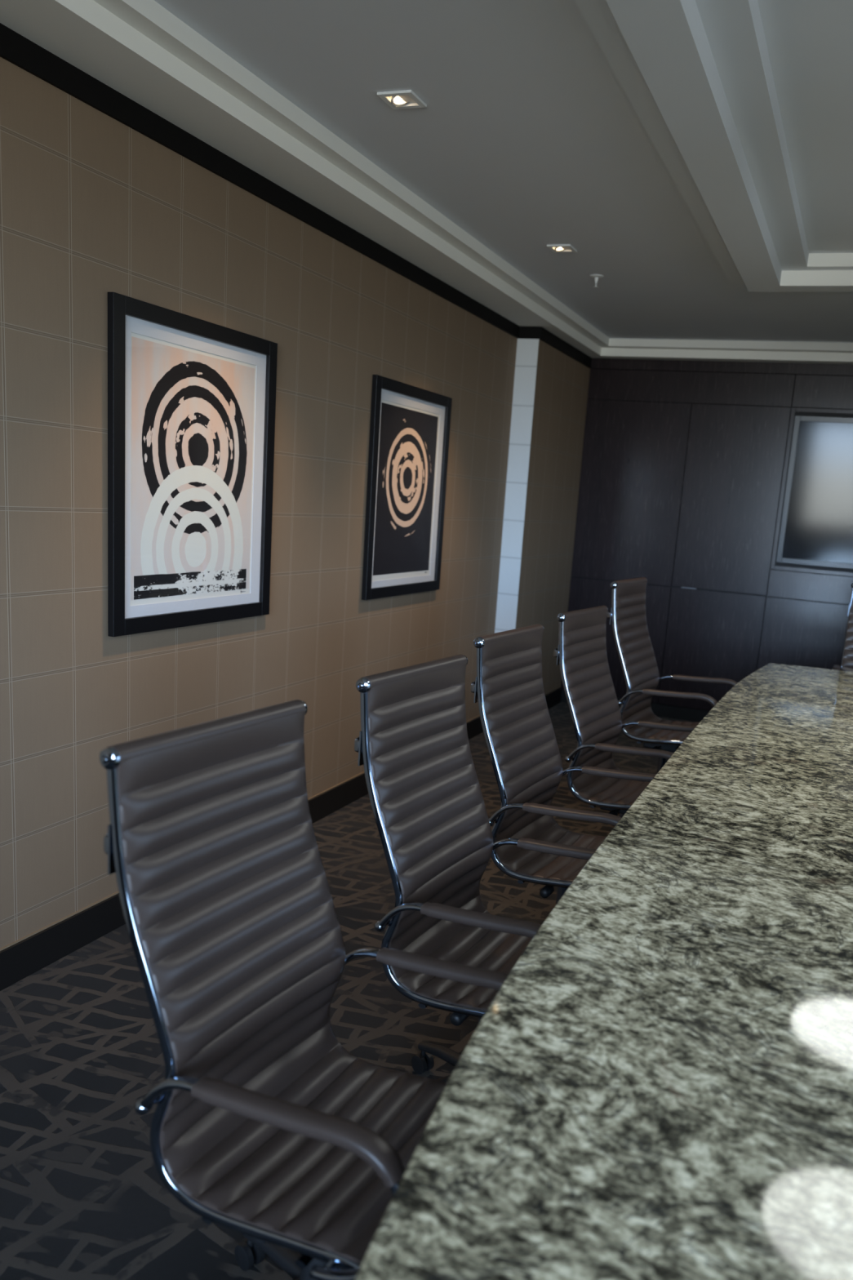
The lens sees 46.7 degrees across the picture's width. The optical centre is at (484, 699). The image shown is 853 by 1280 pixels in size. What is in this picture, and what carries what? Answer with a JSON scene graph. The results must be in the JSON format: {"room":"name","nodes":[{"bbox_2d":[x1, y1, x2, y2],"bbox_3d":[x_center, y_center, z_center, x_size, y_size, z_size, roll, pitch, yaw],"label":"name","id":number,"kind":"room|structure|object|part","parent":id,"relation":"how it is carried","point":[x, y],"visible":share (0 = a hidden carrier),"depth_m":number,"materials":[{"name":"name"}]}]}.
{"room":"conference room","nodes":[
{"label":"conference room","id":0,"kind":"room"},
{"bbox_2d":[0,57,517,948],"bbox_3d":[-1.490,-0.505,2.435,0.150,2.848,8.688,9,12,20],"label":"wall","id":1,"kind":"structure","parent":0,"point":[92,206],"depth_m":3.26,"materials":[{"name":"beige paper"}]},
{"bbox_2d":[107,292,277,636],"bbox_3d":[-0.994,-0.777,3.433,0.025,1.034,0.887,9,12,20],"label":"framed print","id":2,"kind":"object","parent":1,"relation":"attached to","point":[192,401],"visible":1,"depth_m":3.36,"materials":[{"name":"black"}]},
{"bbox_2d":[130,336,254,599],"bbox_3d":[-1.003,-0.775,3.425,0.001,0.817,0.665,9,12,20],"label":"artwork","id":3,"kind":"object","parent":2,"relation":"attached to","point":[193,408],"depth_m":3.39},
{"bbox_2d":[0,687,561,991],"bbox_3d":[-1.208,0.739,3.283,0.156,0.121,9.750,9,12,20],"label":"baseboard","id":4,"kind":"structure","parent":1,"relation":"attached to","point":[39,950],"depth_m":3.21,"materials":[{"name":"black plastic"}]},
{"bbox_2d":[0,22,591,368],"bbox_3d":[-1.020,-1.706,2.788,0.154,0.073,9.758,9,12,20],"label":"trim","id":5,"kind":"structure","parent":1,"relation":"attached to","point":[15,48],"depth_m":3.32,"materials":[{"name":"black wood"}]},
{"bbox_2d":[361,374,452,599],"bbox_3d":[-0.385,-1.053,5.011,0.025,1.034,0.887,9,12,20],"label":"framed print","id":6,"kind":"object","parent":1,"relation":"attached to","point":[410,427],"visible":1,"depth_m":4.97,"materials":[{"name":"black"}]},
{"bbox_2d":[373,402,438,575],"bbox_3d":[-0.397,-1.050,4.996,0.001,0.810,0.663,9,12,20],"label":"artwork","id":7,"kind":"object","parent":6,"relation":"attached to","point":[408,451],"depth_m":4.98},
{"bbox_2d":[0,702,696,1279],"bbox_3d":[1.110,1.193,2.479,5.740,0.100,10.370,9,12,20],"label":"floor","id":8,"kind":"structure","parent":0,"point":[83,1196],"depth_m":2.61,"materials":[{"name":"carpet"}]},
{"bbox_2d":[99,699,508,1279],"bbox_3d":[-0.266,0.622,1.706,0.598,1.117,0.566,10,13,24],"label":"office chair","id":9,"kind":"object","parent":8,"relation":"on","point":[264,1126],"visible":0.86,"depth_m":1.67,"materials":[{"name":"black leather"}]},
{"bbox_3d":[-0.420,0.407,1.744,0.196,0.736,0.474,10,13,24],"label":"backrest","id":10,"kind":"part","parent":9,"relation":"part of","materials":[{"name":"brown leather"}]},
{"bbox_3d":[-0.366,0.477,1.464,0.524,0.717,0.013,10,13,24],"label":"rail","id":11,"kind":"part","parent":9,"relation":"part of","materials":[{"name":"silver metal"}]},
{"bbox_3d":[-0.339,0.858,1.649,0.032,0.032,0.135,10,13,24],"label":"lever","id":12,"kind":"part","parent":9,"relation":"part of","materials":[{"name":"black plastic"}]},
{"bbox_3d":[-0.328,0.704,1.455,0.480,0.258,0.026,10,13,24],"label":"armrest","id":13,"kind":"part","parent":9,"relation":"part of","materials":[{"name":"grey leather"}]},
{"bbox_3d":[-0.397,1.057,1.880,0.206,0.054,0.094,10,13,24],"label":"leg","id":14,"kind":"part","parent":9,"relation":"part of","materials":[{"name":"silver metal"}]},
{"bbox_3d":[-0.203,0.785,1.703,0.351,0.057,0.474,10,13,24],"label":"seat","id":15,"kind":"part","parent":9,"relation":"part of","materials":[{"name":"brown leather"}]},
{"bbox_3d":[-0.103,0.626,1.923,0.480,0.258,0.026,10,13,24],"label":"armrest","id":16,"kind":"part","parent":9,"relation":"part of","materials":[{"name":"silver metal"}]},
{"bbox_2d":[354,654,596,1082],"bbox_3d":[0.032,0.501,2.407,0.598,1.117,0.566,10,13,24],"label":"office chair","id":17,"kind":"object","parent":8,"relation":"on","point":[412,746],"visible":0.79,"depth_m":2.40,"materials":[{"name":"black leather"}]},
{"bbox_3d":[-0.032,0.584,2.156,0.480,0.258,0.026,10,13,24],"label":"armrest","id":18,"kind":"part","parent":17,"relation":"part of","materials":[{"name":"silver metal"}]},
{"bbox_3d":[-0.070,0.356,2.166,0.524,0.717,0.013,10,13,24],"label":"rail","id":19,"kind":"part","parent":17,"relation":"part of","materials":[{"name":"silver metal"}]},
{"bbox_3d":[-0.122,0.286,2.446,0.196,0.736,0.474,10,13,24],"label":"backrest","id":20,"kind":"part","parent":17,"relation":"part of","materials":[{"name":"brown leather"}]},
{"bbox_3d":[-0.097,0.935,2.586,0.208,0.054,0.040,15,16,42],"label":"leg","id":21,"kind":"part","parent":17,"relation":"part of","materials":[{"name":"black plastic"}]},
{"bbox_3d":[-0.117,0.963,2.444,0.208,0.054,0.040,-2,13,-29],"label":"leg","id":22,"kind":"part","parent":17,"relation":"part of","materials":[{"name":"black plastic"}]},
{"bbox_3d":[-0.042,0.737,2.350,0.032,0.032,0.135,10,13,24],"label":"lever","id":23,"kind":"part","parent":17,"relation":"part of","materials":[{"name":"black plastic"}]},
{"bbox_3d":[0.095,0.665,2.403,0.351,0.057,0.474,10,13,24],"label":"seat","id":24,"kind":"part","parent":17,"relation":"part of","materials":[{"name":"brown leather"}]},
{"bbox_3d":[0.197,0.506,2.623,0.480,0.258,0.026,10,13,24],"label":"armrest","id":25,"kind":"part","parent":17,"relation":"part of","materials":[{"name":"silver metal"}]},
{"bbox_2d":[470,623,656,904],"bbox_3d":[0.284,0.360,3.190,0.598,1.117,0.566,10,13,24],"label":"office chair","id":26,"kind":"object","parent":8,"relation":"on","point":[508,686],"visible":0.66,"depth_m":3.16,"materials":[{"name":"black leather"}]},
{"bbox_3d":[0.223,0.443,2.939,0.480,0.258,0.026,10,13,24],"label":"armrest","id":27,"kind":"part","parent":26,"relation":"part of","materials":[{"name":"silver metal"}]},
{"bbox_3d":[0.130,0.146,3.228,0.196,0.736,0.474,10,13,24],"label":"backrest","id":28,"kind":"part","parent":26,"relation":"part of","materials":[{"name":"brown leather"}]},
{"bbox_3d":[0.184,0.216,2.948,0.524,0.717,0.013,10,13,24],"label":"rail","id":29,"kind":"part","parent":26,"relation":"part of","materials":[{"name":"silver metal"}]},
{"bbox_3d":[0.211,0.597,3.133,0.032,0.032,0.135,10,13,24],"label":"lever","id":30,"kind":"part","parent":26,"relation":"part of","materials":[{"name":"black plastic"}]},
{"bbox_3d":[0.347,0.524,3.187,0.351,0.057,0.474,10,13,24],"label":"seat","id":31,"kind":"part","parent":26,"relation":"part of","materials":[{"name":"brown leather"}]},
{"bbox_3d":[0.447,0.365,3.407,0.480,0.258,0.026,10,13,24],"label":"armrest","id":32,"kind":"part","parent":26,"relation":"part of","materials":[{"name":"silver metal"}]},
{"bbox_2d":[355,662,852,1279],"bbox_3d":[1.324,0.695,2.868,1.716,0.750,5.460,9,12,20],"label":"conference table","id":33,"kind":"object","parent":8,"relation":"on","point":[659,1086],"visible":1,"depth_m":1.45,"materials":[{"name":"stone"}]},
{"bbox_2d":[553,605,696,817],"bbox_3d":[0.599,0.218,4.005,0.598,1.117,0.566,10,13,25],"label":"office chair","id":34,"kind":"object","parent":8,"relation":"on","point":[581,655],"visible":0.73,"depth_m":3.98,"materials":[{"name":"grey leather"}]},
{"bbox_3d":[0.531,0.300,3.756,0.480,0.258,0.026,10,13,25],"label":"armrest","id":35,"kind":"part","parent":34,"relation":"part of","materials":[{"name":"silver metal"}]},
{"bbox_3d":[0.447,0.003,4.048,0.196,0.736,0.474,10,13,25],"label":"backrest","id":36,"kind":"part","parent":34,"relation":"part of","materials":[{"name":"brown leather"}]},
{"bbox_3d":[0.494,0.072,3.766,0.524,0.717,0.013,10,13,25],"label":"rail","id":37,"kind":"part","parent":34,"relation":"part of","materials":[{"name":"silver metal"}]},
{"bbox_3d":[0.524,0.454,3.949,0.032,0.032,0.135,10,13,25],"label":"lever","id":38,"kind":"part","parent":34,"relation":"part of","materials":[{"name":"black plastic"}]},
{"bbox_3d":[0.661,0.382,4.000,0.351,0.057,0.474,10,13,25],"label":"seat","id":39,"kind":"part","parent":34,"relation":"part of","materials":[{"name":"brown leather"}]},
{"bbox_3d":[0.768,0.224,4.218,0.480,0.258,0.026,10,13,25],"label":"armrest","id":40,"kind":"part","parent":34,"relation":"part of","materials":[{"name":"silver metal"}]},
{"bbox_2d":[606,577,737,814],"bbox_3d":[0.900,0.038,4.799,0.598,1.196,0.566,10,13,24],"label":"office chair","id":41,"kind":"object","parent":8,"relation":"on","point":[627,614],"visible":0.73,"depth_m":4.77,"materials":[{"name":"grey leather"}]},
{"bbox_3d":[0.840,0.082,4.541,0.480,0.258,0.026,10,13,24],"label":"armrest","id":42,"kind":"part","parent":41,"relation":"part of","materials":[{"name":"silver metal"}]},
{"bbox_3d":[0.750,-0.215,4.831,0.196,0.736,0.474,10,13,24],"label":"backrest","id":43,"kind":"part","parent":41,"relation":"part of","materials":[{"name":"brown leather"}]},
{"bbox_3d":[0.802,-0.145,4.550,0.524,0.717,0.013,10,13,24],"label":"rail","id":44,"kind":"part","parent":41,"relation":"part of","materials":[{"name":"silver metal"}]},
{"bbox_3d":[0.830,0.236,4.735,0.032,0.032,0.135,10,13,24],"label":"lever","id":45,"kind":"part","parent":41,"relation":"part of","materials":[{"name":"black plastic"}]},
{"bbox_3d":[1.068,0.005,5.007,0.480,0.258,0.026,10,13,24],"label":"armrest","id":46,"kind":"part","parent":41,"relation":"part of","materials":[{"name":"silver metal"}]},
{"bbox_3d":[0.966,0.164,4.788,0.351,0.057,0.474,10,13,24],"label":"seat","id":47,"kind":"part","parent":41,"relation":"part of","materials":[{"name":"brown leather"}]},
{"bbox_2d":[832,582,852,671],"bbox_3d":[2.288,-0.037,5.674,0.566,1.202,0.598,9,12,20],"label":"office chair","id":48,"kind":"object","parent":8,"relation":"on","point":[846,664],"visible":0.33,"depth_m":5.86,"materials":[{"name":"grey leather"}]},
{"bbox_3d":[2.089,-0.292,5.721,0.013,0.717,0.524,9,12,20],"label":"rail","id":49,"kind":"part","parent":48,"relation":"part of","materials":[{"name":"silver metal"}]},
{"bbox_3d":[2.372,-0.295,5.800,0.474,0.736,0.196,9,12,20],"label":"backrest","id":50,"kind":"part","parent":48,"relation":"part of","materials":[{"name":"brown leather"}]},
{"bbox_2d":[154,0,852,342],"bbox_3d":[1.338,-1.514,1.984,4.491,0.028,9.232,9,12,20],"label":"ceiling","id":51,"kind":"structure","parent":0,"point":[527,139],"depth_m":3.21,"materials":[{"name":"paint"}]},
{"bbox_2d":[377,89,426,109],"bbox_3d":[-0.253,-1.840,3.010,0.115,0.034,0.115,9,12,20],"label":"recessed light","id":52,"kind":"object","parent":51,"relation":"attached to","point":[396,102],"visible":1,"depth_m":3.01,"materials":[{"name":"white metal"}]},
{"bbox_2d":[546,244,577,253],"bbox_3d":[0.361,-2.120,4.615,0.115,0.034,0.115,9,12,20],"label":"recessed light","id":53,"kind":"object","parent":51,"relation":"attached to","point":[557,249],"visible":0.98,"depth_m":4.61,"materials":[{"name":"white metal"}]},
{"bbox_2d":[590,274,604,288],"bbox_3d":[0.580,-2.180,5.133,0.072,0.056,0.072,9,12,20],"label":"sprinkler","id":54,"kind":"object","parent":51,"relation":"attached to","point":[596,277],"visible":1,"depth_m":5.12,"materials":[{"name":"white metal"}]},
{"bbox_2d":[780,253,852,285],"bbox_3d":[2.160,-1.815,4.145,1.766,0.122,0.068,9,12,20],"label":"trim","id":55,"kind":"structure","parent":51,"relation":"attached to","point":[788,277],"depth_m":4.39,"materials":[{"name":"white paint"}]},
{"bbox_2d":[494,338,539,633],"bbox_3d":[0.181,-1.085,6.405,0.142,2.406,0.005,9,12,20],"label":"wall","id":56,"kind":"structure","parent":0,"point":[526,355],"depth_m":6.34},
{"bbox_2d":[515,339,590,694],"bbox_3d":[0.365,-1.306,7.048,0.292,2.848,1.381,9,12,20],"label":"wall","id":57,"kind":"structure","parent":0,"point":[562,381],"depth_m":6.87,"materials":[{"name":"beige paper"}]},
{"bbox_2d":[93,0,852,353],"bbox_3d":[1.315,-1.483,1.932,5.440,0.072,10.070,9,12,20],"label":"trim","id":58,"kind":"structure","parent":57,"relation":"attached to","point":[149,18],"depth_m":3.49,"materials":[{"name":"white paint"}]},
{"bbox_2d":[560,368,852,722],"bbox_3d":[3.043,-0.962,6.743,4.998,2.698,0.150,9,12,20],"label":"wall","id":59,"kind":"structure","parent":0,"point":[637,428],"depth_m":7.21,"materials":[{"name":"black wood"}]},
{"bbox_3d":[0.994,-0.460,7.551,0.774,0.888,0.020,9,12,20],"label":"panel","id":60,"kind":"part","parent":59,"relation":"part of","materials":[{"name":"brown wood"}]},
{"bbox_3d":[1.076,-1.539,7.330,0.774,1.312,0.020,9,12,20],"label":"panel","id":61,"kind":"part","parent":59,"relation":"part of","materials":[{"name":"brown wood"}]},
{"bbox_3d":[1.454,-2.241,7.062,1.463,0.214,0.020,9,12,20],"label":"panel","id":62,"kind":"part","parent":59,"relation":"part of","materials":[{"name":"brown wood"}]},
{"bbox_2d":[590,358,852,376],"bbox_3d":[3.105,-2.133,6.427,4.998,0.073,0.012,9,12,20],"label":"trim","id":63,"kind":"structure","parent":59,"relation":"attached to","point":[597,363],"depth_m":6.93,"materials":[{"name":"brown wood"}]},
{"bbox_2d":[658,404,791,711],"bbox_3d":[1.726,-1.000,7.172,0.684,2.204,0.024,9,12,20],"label":"cabinet","id":64,"kind":"object","parent":59,"relation":"attached to","point":[735,460],"visible":0.93,"depth_m":7.14,"materials":[{"name":"brown wood"}]},
{"bbox_3d":[1.678,-0.358,7.305,0.684,0.890,0.020,9,12,20],"label":"door","id":65,"kind":"part","parent":64,"relation":"part of","materials":[{"name":"brown wood"}]},
{"bbox_3d":[1.760,-1.439,7.084,0.684,1.306,0.020,9,12,20],"label":"door","id":66,"kind":"part","parent":64,"relation":"part of","materials":[{"name":"brown wood"}]},
{"bbox_3d":[2.893,-0.175,6.868,1.916,0.888,0.020,9,12,20],"label":"panel","id":67,"kind":"part","parent":59,"relation":"part of","materials":[{"name":"brown wood"}]},
{"bbox_3d":[2.934,-0.707,6.759,1.916,0.191,0.020,9,12,20],"label":"panel","id":68,"kind":"part","parent":59,"relation":"part of","materials":[{"name":"brown wood"}]},
{"bbox_3d":[2.983,-1.349,6.628,1.916,1.116,0.020,9,12,20],"label":"recess frame","id":69,"kind":"part","parent":59,"relation":"part of","materials":[{"name":"brown wood"}]},
{"bbox_2d":[776,415,852,568],"bbox_3d":[2.978,-1.346,6.616,1.852,1.012,0.017,9,14,20],"label":"television","id":70,"kind":"object","parent":59,"relation":"attached to","point":[816,527],"visible":1,"depth_m":6.85,"materials":[{"name":"black"}]},
{"bbox_3d":[3.033,-2.004,6.494,1.916,0.214,0.020,9,12,20],"label":"panel","id":71,"kind":"part","parent":59,"relation":"part of","materials":[{"name":"brown wood"}]},
{"bbox_3d":[1.324,-1.606,1.907,5.440,0.180,10.070,9,12,20],"label":"ceiling","id":72,"kind":"structure","parent":0,"visible":0},
{"bbox_2d":[574,0,852,281],"bbox_3d":[1.109,-1.384,1.401,2.291,0.085,6.414,9,12,20],"label":"trim","id":73,"kind":"structure","parent":72,"relation":"attached to","point":[734,30],"depth_m":2.79,"materials":[{"name":"paint"}]},
{"bbox_2d":[605,0,852,291],"bbox_3d":[1.105,-1.311,1.422,2.070,0.066,6.225,9,12,20],"label":"trim","id":74,"kind":"structure","parent":73,"relation":"attached to","point":[667,40],"depth_m":2.68,"materials":[{"name":"paint"}]},
{"bbox_3d":[3.684,0.123,1.299,0.150,2.848,10.070,9,12,20],"label":"wall","id":75,"kind":"structure","parent":0,"visible":0},
{"bbox_2d":[0,0,852,364],"bbox_3d":[1.310,-1.421,1.945,5.440,0.055,10.070,9,12,20],"label":"trim","id":76,"kind":"structure","parent":75,"relation":"attached to","point":[84,34],"depth_m":3.26,"materials":[{"name":"white paint"}]}
]}

